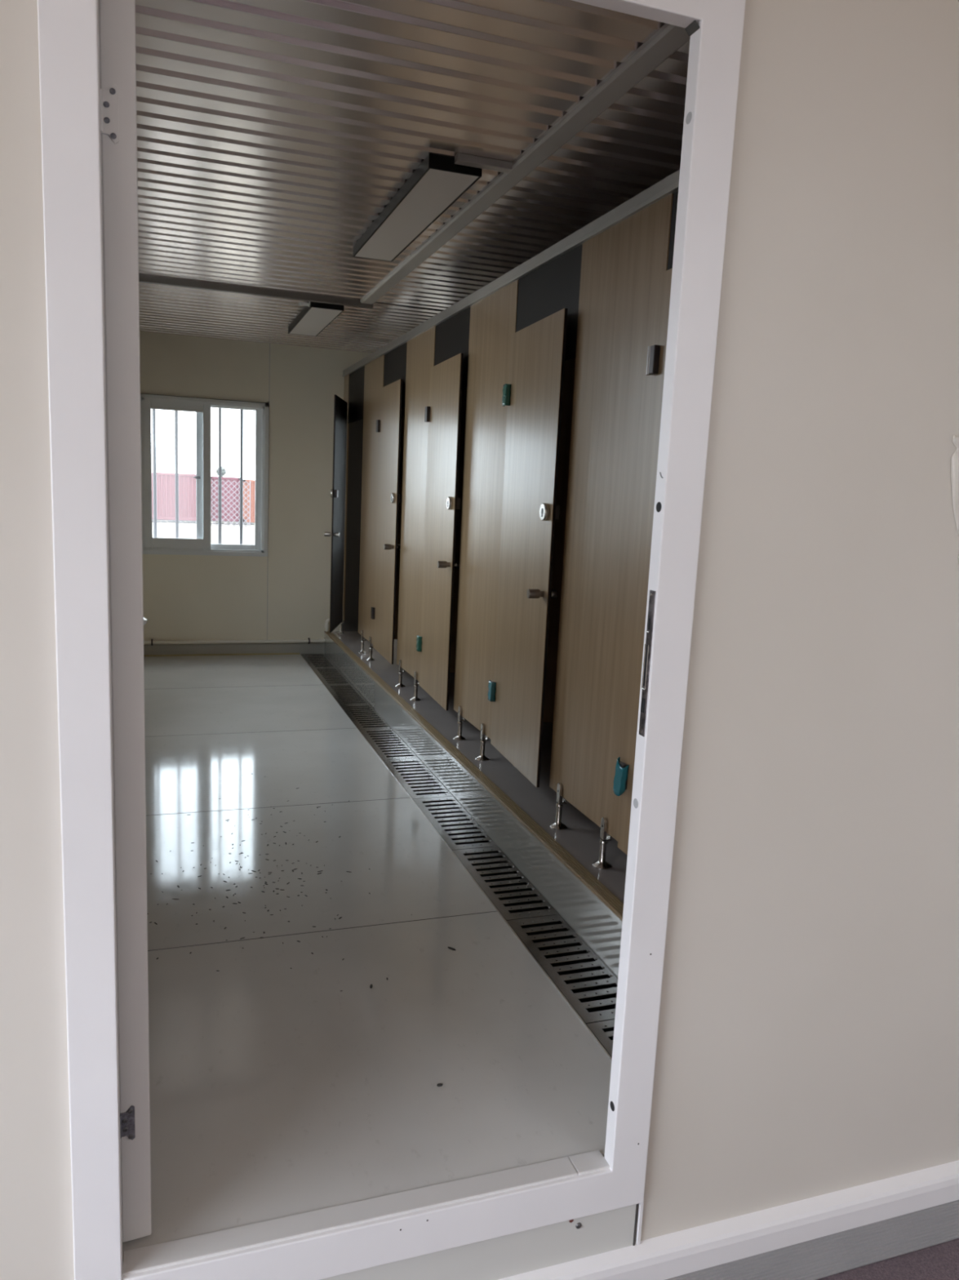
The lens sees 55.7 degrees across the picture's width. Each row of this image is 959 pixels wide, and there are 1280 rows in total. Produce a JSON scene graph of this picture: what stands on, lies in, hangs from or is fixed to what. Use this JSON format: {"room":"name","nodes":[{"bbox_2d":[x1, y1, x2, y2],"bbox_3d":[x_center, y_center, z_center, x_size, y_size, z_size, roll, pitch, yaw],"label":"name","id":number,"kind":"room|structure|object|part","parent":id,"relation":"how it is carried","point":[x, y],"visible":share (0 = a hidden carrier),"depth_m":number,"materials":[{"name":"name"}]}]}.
{"room":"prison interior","nodes":[
{"label":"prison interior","id":0,"kind":"room"},
{"bbox_2d":[139,330,370,644],"bbox_3d":[-1.650,-1.209,7.899,3.160,2.810,0.114,-1,10,-19],"label":"wall","id":1,"kind":"structure","parent":0,"point":[186,597],"depth_m":7.80,"materials":[{"name":"beige paint"}]},
{"bbox_2d":[140,393,269,556],"bbox_3d":[-2.325,-1.372,7.659,1.060,1.355,0.166,-1,10,-19],"label":"window","id":2,"kind":"structure","parent":1,"relation":"in","point":[202,545],"depth_m":7.63,"materials":[{"name":"white plastic"}]},
{"bbox_3d":[-2.514,-1.365,7.547,0.531,1.200,0.032,-1,10,-19],"label":"sash","id":3,"kind":"part","parent":2,"relation":"part of","materials":[{"name":"white plastic"}]},
{"bbox_3d":[-2.131,-1.377,7.729,0.543,1.200,0.032,-1,10,-19],"label":"sash","id":4,"kind":"part","parent":2,"relation":"part of","materials":[{"name":"white plastic"}]},
{"bbox_2d":[143,653,299,656],"bbox_3d":[-2.348,0.128,7.833,1.574,0.010,0.008,-1,10,-19],"label":"trim","id":5,"kind":"structure","parent":1,"relation":"attached to","point":[257,653],"depth_m":7.86,"materials":[{"name":"beige"}]},
{"bbox_2d":[143,642,324,654],"bbox_3d":[-2.237,0.082,7.875,1.813,0.098,0.012,-1,10,-19],"label":"baseboard","id":6,"kind":"structure","parent":1,"relation":"attached to","point":[234,648],"depth_m":7.90,"materials":[{"name":"grey"}]},
{"bbox_2d":[143,618,329,645],"bbox_3d":[-2.173,-0.072,7.850,1.900,0.230,0.046,-1,10,-19],"label":"pipe","id":7,"kind":"object","parent":1,"relation":"attached to","point":[308,640],"visible":0.73,"depth_m":7.88,"materials":[{"name":"white plastic"}]},
{"bbox_2d":[266,343,270,639],"bbox_3d":[-1.815,-1.228,7.793,0.004,2.545,0.002,-1,10,-19],"label":"trim","id":8,"kind":"structure","parent":1,"relation":"attached to","point":[269,344],"depth_m":7.82,"materials":[{"name":"grey"}]},
{"bbox_2d":[300,653,612,1060],"bbox_3d":[-0.572,0.660,5.135,0.005,0.012,6.385,-1,10,-19],"label":"trim","id":9,"kind":"structure","parent":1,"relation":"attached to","point":[460,861],"depth_m":3.32,"materials":[{"name":"silver metal"}]},
{"bbox_2d":[324,631,622,978],"bbox_3d":[-0.363,0.557,5.189,0.006,0.206,6.385,-1,10,-19],"label":"trim","id":10,"kind":"structure","parent":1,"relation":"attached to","point":[593,922],"depth_m":3.81,"materials":[{"name":"grey metal"}]},
{"bbox_2d":[324,631,623,921],"bbox_3d":[-0.336,0.456,5.179,0.056,0.012,6.383,-1,10,-19],"label":"trim","id":11,"kind":"structure","parent":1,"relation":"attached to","point":[592,882],"depth_m":3.84,"materials":[{"name":"brown"}]},
{"bbox_2d":[138,282,443,353],"bbox_3d":[-1.208,-2.324,6.651,3.000,0.040,2.152,-1,10,-19],"label":"ceiling","id":12,"kind":"structure","parent":0,"point":[163,308],"depth_m":6.46,"materials":[{"name":"silver metal"}]},
{"bbox_2d":[138,275,373,308],"bbox_3d":[-1.473,-2.101,5.426,1.695,0.038,0.038,-1,10,-19],"label":"trim","id":13,"kind":"structure","parent":12,"relation":"attached to","point":[142,278],"depth_m":5.45,"materials":[{"name":"grey metal"}]},
{"bbox_2d":[288,301,344,336],"bbox_3d":[-1.173,-2.211,6.238,0.278,0.047,1.162,-1,10,-19],"label":"ceiling light","id":14,"kind":"object","parent":12,"relation":"attached to","point":[314,317],"visible":0.82,"depth_m":6.10,"materials":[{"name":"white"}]},
{"bbox_2d":[374,302,444,310],"bbox_3d":[-0.054,-2.140,5.910,1.305,0.016,0.040,-1,10,-19],"label":"trim","id":15,"kind":"structure","parent":12,"relation":"attached to","point":[375,302],"depth_m":5.79,"materials":[{"name":"grey metal"}]},
{"bbox_2d":[122,653,611,1262],"bbox_3d":[-1.319,0.693,4.882,1.582,0.060,6.385,-1,10,-19],"label":"floor","id":16,"kind":"structure","parent":0,"point":[277,1091],"depth_m":2.74,"materials":[{"name":"grey tile"}]},
{"bbox_2d":[164,684,302,688],"bbox_3d":[-1.931,0.348,6.639,1.580,0.003,0.003,-1,10,-19],"label":"trim","id":17,"kind":"structure","parent":16,"relation":"on","point":[296,685],"depth_m":6.68,"materials":[{"name":"grey"}]},
{"bbox_2d":[145,728,346,737],"bbox_3d":[-1.517,0.562,5.447,1.580,0.003,0.003,-1,10,-19],"label":"trim","id":18,"kind":"structure","parent":16,"relation":"on","point":[341,728],"depth_m":5.48,"materials":[{"name":"grey"}]},
{"bbox_2d":[148,797,407,815],"bbox_3d":[-1.087,0.784,4.208,1.580,0.003,0.003,-1,10,-19],"label":"trim","id":19,"kind":"structure","parent":16,"relation":"on","point":[402,797],"depth_m":4.25,"materials":[{"name":"grey"}]},
{"bbox_2d":[146,773,455,1086],"bbox_3d":[-0.789,0.916,3.468,1.035,0.004,2.672,-1,10,-19],"label":"dirt","id":20,"kind":"structure","parent":16,"relation":"on","point":[450,948],"depth_m":3.40,"materials":[{"name":"grey soil"}]},
{"bbox_2d":[147,911,497,951],"bbox_3d":[-0.681,0.994,3.039,1.580,0.003,0.003,-1,10,-19],"label":"floor seam","id":21,"kind":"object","parent":16,"relation":"on","point":[493,911],"depth_m":3.08,"materials":[{"name":"grey"}]},
{"bbox_3d":[-0.473,0.717,5.180,0.211,0.116,6.385,-1,10,-19],"label":"floor","id":22,"kind":"structure","parent":16,"relation":"in","visible":0},
{"bbox_2d":[301,653,336,668],"bbox_3d":[-1.392,0.185,7.824,0.205,0.023,0.650,-1,10,-19],"label":"drain grate","id":23,"kind":"object","parent":22,"relation":"on","point":[314,660],"visible":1,"depth_m":7.81,"materials":[{"name":"silver metal"}]},
{"bbox_2d":[312,667,351,684],"bbox_3d":[-1.181,0.295,7.216,0.205,0.023,0.650,-1,10,-19],"label":"drain grate","id":24,"kind":"object","parent":22,"relation":"on","point":[328,676],"visible":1,"depth_m":7.20,"materials":[{"name":"silver metal"}]},
{"bbox_2d":[324,684,369,705],"bbox_3d":[-0.969,0.404,6.607,0.205,0.023,0.650,-1,10,-19],"label":"drain grate","id":25,"kind":"object","parent":22,"relation":"on","point":[345,695],"visible":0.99,"depth_m":6.59,"materials":[{"name":"silver metal"}]},
{"bbox_2d":[340,704,391,729],"bbox_3d":[-0.758,0.513,5.998,0.205,0.023,0.650,-1,10,-19],"label":"drain grate","id":26,"kind":"object","parent":22,"relation":"on","point":[364,717],"visible":0.98,"depth_m":5.97,"materials":[{"name":"silver metal"}]},
{"bbox_2d":[360,728,418,759],"bbox_3d":[-0.547,0.622,5.390,0.205,0.023,0.650,-1,10,-19],"label":"drain grate","id":27,"kind":"object","parent":22,"relation":"on","point":[387,744],"visible":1,"depth_m":5.36,"materials":[{"name":"silver metal"}]},
{"bbox_2d":[382,758,453,799],"bbox_3d":[-0.336,0.732,4.781,0.205,0.023,0.650,-1,10,-19],"label":"drain grate","id":28,"kind":"object","parent":22,"relation":"on","point":[412,774],"visible":1,"depth_m":4.75,"materials":[{"name":"silver metal"}]},
{"bbox_2d":[413,796,497,849],"bbox_3d":[-0.124,0.841,4.172,0.205,0.023,0.650,-1,10,-19],"label":"drain grate","id":29,"kind":"object","parent":22,"relation":"on","point":[457,828],"visible":1,"depth_m":4.14,"materials":[{"name":"silver metal"}]},
{"bbox_2d":[452,846,559,920],"bbox_3d":[0.087,0.950,3.564,0.205,0.023,0.650,-1,10,-19],"label":"drain grate","id":30,"kind":"object","parent":22,"relation":"on","point":[514,896],"visible":1,"depth_m":3.53,"materials":[{"name":"silver metal"}]},
{"bbox_2d":[506,914,617,1023],"bbox_3d":[0.298,1.059,2.955,0.205,0.023,0.650,-1,10,-19],"label":"drain grate","id":31,"kind":"object","parent":22,"relation":"on","point":[580,975],"visible":0.91,"depth_m":2.94,"materials":[{"name":"silver metal"}]},
{"bbox_2d":[586,1019,614,1057],"bbox_3d":[0.482,1.155,2.425,0.205,0.023,0.481,-1,10,-19],"label":"drain grate","id":32,"kind":"object","parent":22,"relation":"on","point":[603,1031],"visible":0.03,"depth_m":2.58,"materials":[{"name":"silver metal"}]},
{"bbox_2d":[135,0,689,310],"bbox_3d":[-0.170,-1.787,3.660,3.000,0.040,4.195,-1,10,-19],"label":"ceiling","id":33,"kind":"structure","parent":0,"point":[272,135],"depth_m":2.92,"materials":[{"name":"silver metal"}]},
{"bbox_2d":[352,153,482,262],"bbox_3d":[-0.303,-1.771,3.796,0.194,0.046,1.360,-1,10,-19],"label":"ceiling light","id":34,"kind":"object","parent":33,"relation":"attached to","point":[437,182],"visible":0.93,"depth_m":3.58,"materials":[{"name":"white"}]},
{"bbox_2d":[454,152,512,173],"bbox_3d":[0.014,-1.667,3.169,0.201,0.025,0.041,-1,10,-19],"label":"conduit","id":35,"kind":"object","parent":33,"relation":"attached to","point":[464,159],"visible":1,"depth_m":3.15,"materials":[{"name":"grey plastic"}]},
{"bbox_2d":[360,23,690,304],"bbox_3d":[-0.029,-1.763,3.724,0.082,0.018,4.215,-1,10,-19],"label":"ceiling beam","id":36,"kind":"structure","parent":33,"relation":"attached to","point":[669,38],"depth_m":2.90,"materials":[{"name":"grey metal"}]},
{"bbox_2d":[0,0,958,1279],"bbox_3d":[-0.596,0.060,1.573,6.500,3.200,0.031,-1,10,-19],"label":"wall","id":37,"kind":"structure","parent":0,"point":[807,1046],"depth_m":1.96,"materials":[{"name":"beige paint"}]},
{"bbox_2d":[36,0,746,1279],"bbox_3d":[-0.140,0.037,1.723,1.204,2.565,0.066,-1,10,-19],"label":"door frame","id":38,"kind":"structure","parent":37,"relation":"in","point":[359,1235],"depth_m":1.71,"materials":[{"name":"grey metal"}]},
{"bbox_2d":[98,0,151,1242],"bbox_3d":[-0.821,-0.052,2.025,0.063,2.354,0.959,-2,10,-24],"label":"door","id":39,"kind":"structure","parent":38,"relation":"attached to","point":[117,18],"depth_m":1.58,"materials":[{"name":"white metal"}]},
{"bbox_3d":[-0.595,-0.847,1.456,0.026,0.089,0.003,-2,10,-25],"label":"hinge plate","id":40,"kind":"part","parent":39,"relation":"part of","materials":[{"name":"white metal"}]},
{"bbox_3d":[-0.678,0.932,1.746,0.026,0.073,0.003,-2,10,-25],"label":"hinge plate","id":41,"kind":"part","parent":39,"relation":"part of","materials":[{"name":"grey metal"}]},
{"bbox_3d":[0.348,0.050,1.879,0.003,0.306,0.021,-1,10,-19],"label":"strike plate","id":42,"kind":"part","parent":38,"relation":"part of","materials":[{"name":"metal"}]},
{"bbox_2d":[320,1204,636,1279],"bbox_3d":[-0.186,1.364,1.930,1.168,0.128,0.004,-1,10,-19],"label":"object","id":43,"kind":"structure","parent":37,"relation":"attached to","point":[537,1248],"depth_m":2.02,"materials":[{"name":"grey"}]},
{"bbox_2d":[575,1222,582,1228],"bbox_3d":[0.226,1.334,2.064,0.015,0.015,0.004,-1,10,-19],"label":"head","id":44,"kind":"object","parent":43,"relation":"attached to","point":[578,1225],"visible":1,"depth_m":2.06},
{"bbox_2d":[632,1204,638,1245],"bbox_3d":[0.364,1.358,2.119,0.004,0.126,0.006,-1,10,-19],"label":"trim","id":45,"kind":"structure","parent":37,"relation":"attached to","point":[637,1205],"depth_m":2.12,"materials":[{"name":"grey metal"}]},
{"bbox_2d":[635,1200,644,1244],"bbox_3d":[0.375,1.358,2.121,0.010,0.122,0.009,-1,10,-19],"label":"trim","id":46,"kind":"structure","parent":37,"relation":"attached to","point":[640,1213],"depth_m":2.12,"materials":[{"name":"white metal"}]},
{"bbox_2d":[497,1160,958,1279],"bbox_3d":[-0.654,1.537,1.783,6.500,0.216,0.034,-1,10,-19],"label":"baseboard","id":47,"kind":"structure","parent":37,"relation":"attached to","point":[679,1253],"depth_m":2.28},
{"bbox_2d":[951,435,958,562],"bbox_3d":[1.156,-0.318,2.088,0.202,0.288,0.015,-1,10,-19],"label":"film","id":48,"kind":"object","parent":37,"relation":"attached to","point":[955,457],"visible":1,"depth_m":2.06,"materials":[{"name":"white plastic"}]},
{"bbox_2d":[331,631,627,902],"bbox_3d":[0.207,0.550,5.386,1.201,0.202,6.385,-1,10,-19],"label":"floor","id":49,"kind":"structure","parent":0,"point":[580,838],"depth_m":4.23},
{"bbox_2d":[336,373,349,634],"bbox_3d":[-1.189,-1.158,7.900,0.067,2.228,0.208,-1,10,-19],"label":"panel","id":50,"kind":"object","parent":49,"relation":"on","point":[347,377],"visible":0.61,"depth_m":7.80,"materials":[{"name":"brown wood"}]},
{"bbox_2d":[324,394,347,632],"bbox_3d":[-1.174,-1.033,7.490,0.118,1.866,0.662,3,9,-1],"label":"door","id":51,"kind":"structure","parent":50,"relation":"attached to","point":[340,406],"depth_m":7.41,"materials":[{"name":"brown wood"}]},
{"bbox_3d":[-1.206,-0.844,7.238,0.063,0.038,0.038,3,9,-1],"label":"pull knob","id":52,"kind":"part","parent":51,"relation":"part of","materials":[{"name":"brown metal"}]},
{"bbox_3d":[-1.141,-0.841,7.239,0.042,0.036,0.036,3,9,-1],"label":"inside knob","id":53,"kind":"part","parent":51,"relation":"part of","materials":[{"name":"silver metal"}]},
{"bbox_2d":[358,354,384,661],"bbox_3d":[-0.838,-0.977,6.889,0.067,2.228,0.662,-1,10,-19],"label":"panel","id":54,"kind":"object","parent":49,"relation":"on","point":[374,370],"visible":0.9,"depth_m":6.90,"materials":[{"name":"beige laminate"}]},
{"bbox_2d":[370,378,402,664],"bbox_3d":[-0.654,-0.811,6.281,0.118,1.866,0.662,0,10,-18],"label":"door","id":55,"kind":"structure","parent":54,"relation":"attached to","point":[388,424],"depth_m":6.22,"materials":[{"name":"brown wood"}]},
{"bbox_3d":[-0.604,-0.619,6.034,0.063,0.038,0.038,0,10,-18],"label":"pull knob","id":56,"kind":"part","parent":55,"relation":"part of","materials":[{"name":"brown metal"}]},
{"bbox_3d":[-0.541,-0.620,6.054,0.042,0.036,0.036,0,10,-18],"label":"inside knob","id":57,"kind":"part","parent":55,"relation":"part of","materials":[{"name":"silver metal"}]},
{"bbox_2d":[395,325,435,701],"bbox_3d":[-0.414,-0.757,5.667,0.067,2.228,0.647,-1,10,-19],"label":"panel","id":58,"kind":"object","parent":49,"relation":"on","point":[420,350],"visible":0.91,"depth_m":5.67,"materials":[{"name":"beige laminate"}]},
{"bbox_2d":[416,352,463,711],"bbox_3d":[-0.237,-0.593,5.064,0.118,1.866,0.663,0,10,-17],"label":"door","id":59,"kind":"structure","parent":58,"relation":"attached to","point":[442,415],"depth_m":5.00,"materials":[{"name":"brown wood"}]},
{"bbox_3d":[-0.190,-0.401,4.816,0.063,0.038,0.038,0,10,-17],"label":"pull knob","id":60,"kind":"part","parent":59,"relation":"part of","materials":[{"name":"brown metal"}]},
{"bbox_3d":[-0.127,-0.401,4.836,0.042,0.036,0.036,0,10,-17],"label":"inside knob","id":61,"kind":"part","parent":59,"relation":"part of","materials":[{"name":"silver metal"}]},
{"bbox_2d":[342,168,679,377],"bbox_3d":[-0.134,-1.766,4.854,0.036,0.056,6.378,-1,10,-19],"label":"rail","id":62,"kind":"object","parent":58,"relation":"on","point":[668,185],"visible":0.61,"depth_m":3.63,"materials":[{"name":"silver metal"}]},
{"bbox_2d":[347,365,364,423],"bbox_3d":[-0.998,-1.983,7.358,0.008,0.410,0.646,-1,10,-19],"label":"filler panel","id":63,"kind":"object","parent":62,"relation":"attached to","point":[356,388],"visible":1,"depth_m":7.35,"materials":[{"name":"black laminate"}]},
{"bbox_2d":[383,342,407,408],"bbox_3d":[-0.572,-1.763,6.132,0.008,0.410,0.654,-1,10,-19],"label":"filler panel","id":64,"kind":"object","parent":62,"relation":"attached to","point":[395,361],"visible":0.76,"depth_m":6.06,"materials":[{"name":"black laminate"}]},
{"bbox_2d":[434,306,471,391],"bbox_3d":[-0.152,-1.546,4.923,0.008,0.410,0.641,-1,10,-19],"label":"filler panel","id":65,"kind":"object","parent":62,"relation":"attached to","point":[452,335],"visible":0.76,"depth_m":4.84,"materials":[{"name":"black laminate"}]},
{"bbox_2d":[515,244,582,360],"bbox_3d":[0.272,-1.327,3.701,0.008,0.410,0.658,-1,10,-19],"label":"stall opening","id":66,"kind":"object","parent":62,"relation":"attached to","point":[553,287],"visible":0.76,"depth_m":3.60,"materials":[{"name":"black"}]},
{"bbox_2d":[667,190,678,270],"bbox_3d":[0.691,-1.110,2.493,0.008,0.410,0.655,-1,10,-19],"label":"filler panel","id":67,"kind":"object","parent":62,"relation":"attached to","point":[676,193],"visible":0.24,"depth_m":2.77,"materials":[{"name":"black"}]},
{"bbox_2d":[453,280,518,761],"bbox_3d":[0.006,-0.540,4.458,0.067,2.228,0.658,-1,10,-19],"label":"panel","id":68,"kind":"object","parent":49,"relation":"on","point":[493,318],"visible":1,"depth_m":4.45,"materials":[{"name":"brown wood"}]},
{"bbox_2d":[488,308,568,787],"bbox_3d":[0.180,-0.375,3.850,0.118,1.866,0.663,0,10,-16],"label":"door","id":69,"kind":"structure","parent":68,"relation":"attached to","point":[532,395],"depth_m":3.79,"materials":[{"name":"beige laminate"}]},
{"bbox_3d":[0.223,-0.183,3.601,0.063,0.038,0.038,0,10,-16],"label":"pull knob","id":70,"kind":"part","parent":69,"relation":"part of","materials":[{"name":"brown metal"}]},
{"bbox_3d":[0.286,-0.183,3.619,0.042,0.036,0.036,0,10,-16],"label":"inside knob","id":71,"kind":"part","parent":69,"relation":"part of","materials":[{"name":"silver metal"}]},
{"bbox_2d":[549,193,673,869],"bbox_3d":[0.429,-0.322,3.239,0.067,2.228,0.636,-1,10,-19],"label":"panel","id":72,"kind":"object","parent":49,"relation":"on","point":[622,265],"visible":1,"depth_m":3.21,"materials":[{"name":"brown wood"}]},
{"bbox_2d":[613,268,672,855],"bbox_3d":[0.613,-0.159,2.647,0.118,1.866,0.663,0,10,-19],"label":"door","id":73,"kind":"structure","parent":72,"relation":"attached to","point":[656,354],"depth_m":2.90,"materials":[{"name":"beige laminate"}]},
{"bbox_2d":[817,1238,958,1279],"bbox_3d":[-0.005,2.022,-0.083,6.620,0.080,4.092,-1,10,-19],"label":"floor","id":74,"kind":"structure","parent":0,"point":[940,1261],"depth_m":2.36,"materials":[{"name":"purple carpet"}]},
{"bbox_3d":[-2.050,-0.655,4.386,0.100,2.810,6.385,-1,10,-19],"label":"wall","id":75,"kind":"structure","parent":0,"visible":0},
{"bbox_2d":[143,617,146,641],"bbox_3d":[-2.236,-0.354,5.602,0.338,0.848,0.360,-1,10,-19],"label":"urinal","id":76,"kind":"object","parent":75,"relation":"attached to","point":[144,618],"visible":0.02,"depth_m":5.66,"materials":[{"name":"white ceramic"}]},
{"bbox_2d":[143,617,146,625],"bbox_3d":[-2.239,-0.281,5.614,0.338,0.700,0.360,-1,10,-19],"label":"bowl","id":77,"kind":"object","parent":76,"relation":"on","point":[144,619],"depth_m":5.66,"materials":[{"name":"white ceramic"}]},
{"bbox_3d":[0.861,-0.682,5.392,0.060,2.810,6.385,-1,10,-19],"label":"wall","id":78,"kind":"structure","parent":0,"visible":0},
{"bbox_2d":[394,407,404,639],"bbox_3d":[-0.321,-0.926,7.077,1.066,1.860,0.012,-1,10,-19],"label":"wall partition","id":79,"kind":"structure","parent":78,"relation":"attached to","point":[402,418],"depth_m":6.97,"materials":[{"name":"brown wood"}]},
{"bbox_2d":[449,389,466,672],"bbox_3d":[0.102,-0.707,5.856,1.066,1.860,0.012,-1,10,-19],"label":"wall partition","id":80,"kind":"structure","parent":78,"relation":"attached to","point":[464,396],"depth_m":5.77,"materials":[{"name":"brown wood"}]},
{"bbox_2d":[543,358,575,722],"bbox_3d":[0.522,-0.490,4.646,1.066,1.860,0.012,-1,10,-19],"label":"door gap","id":81,"kind":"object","parent":78,"relation":"attached to","point":[570,365],"depth_m":4.59,"materials":[{"name":"brown wood"}]},
{"label":"outside","id":82,"kind":"structure","parent":0,"visible":0},
{"bbox_2d":[152,519,254,544],"bbox_3d":[-8.311,-4.513,39.251,130.000,0.300,160.000,-1,10,-19],"label":"ground","id":83,"kind":"structure","parent":82,"point":[230,534],"depth_m":36.40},
{"bbox_2d":[151,471,196,520],"bbox_3d":[-17.064,-7.300,45.600,6.450,2.300,2.420,-1,10,-19],"label":"shipping container","id":84,"kind":"object","parent":83,"relation":"on","point":[166,482],"visible":0.2,"depth_m":45.04,"materials":[{"name":"pink metal"}]},
{"bbox_2d":[151,519,253,524],"bbox_3d":[-12.504,-5.650,43.703,13.042,0.119,1.188,-1,10,-19],"label":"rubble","id":85,"kind":"object","parent":83,"relation":"on","point":[157,521],"visible":0.16,"depth_m":43.24,"materials":[{"name":"grey"}]},
{"bbox_2d":[216,466,226,476],"bbox_3d":[-16.813,-9.780,58.974,0.651,2.956,0.698,-1,10,-19],"label":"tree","id":86,"kind":"object","parent":83,"relation":"on","point":[223,470],"visible":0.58,"depth_m":58.66,"materials":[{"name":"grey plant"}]},
{"bbox_2d":[210,475,239,521],"bbox_3d":[-13.408,-7.407,47.495,1.560,2.240,2.420,-1,10,-19],"label":"shipping container","id":87,"kind":"object","parent":83,"relation":"on","point":[225,479],"visible":0.51,"depth_m":46.40,"materials":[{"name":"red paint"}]},
{"bbox_2d":[210,479,250,526],"bbox_3d":[-11.675,-6.354,42.047,2.044,2.142,0.044,-1,10,-19],"label":"fence","id":88,"kind":"object","parent":83,"relation":"on","point":[249,484],"visible":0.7,"depth_m":42.08,"materials":[{"name":"silver metal"}]},
{"bbox_3d":[-10.730,-6.369,42.373,0.041,2.130,0.041,-5,12,-41],"label":"post","id":89,"kind":"part","parent":88,"relation":"part of","materials":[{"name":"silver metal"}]},
{"bbox_2d":[243,479,255,522],"bbox_3d":[-9.646,-7.351,48.488,6.040,2.160,2.420,-1,10,-19],"label":"shipping container","id":90,"kind":"object","parent":83,"relation":"on","point":[252,482],"visible":0.06,"depth_m":46.52,"materials":[{"name":"metal"}]}
]}

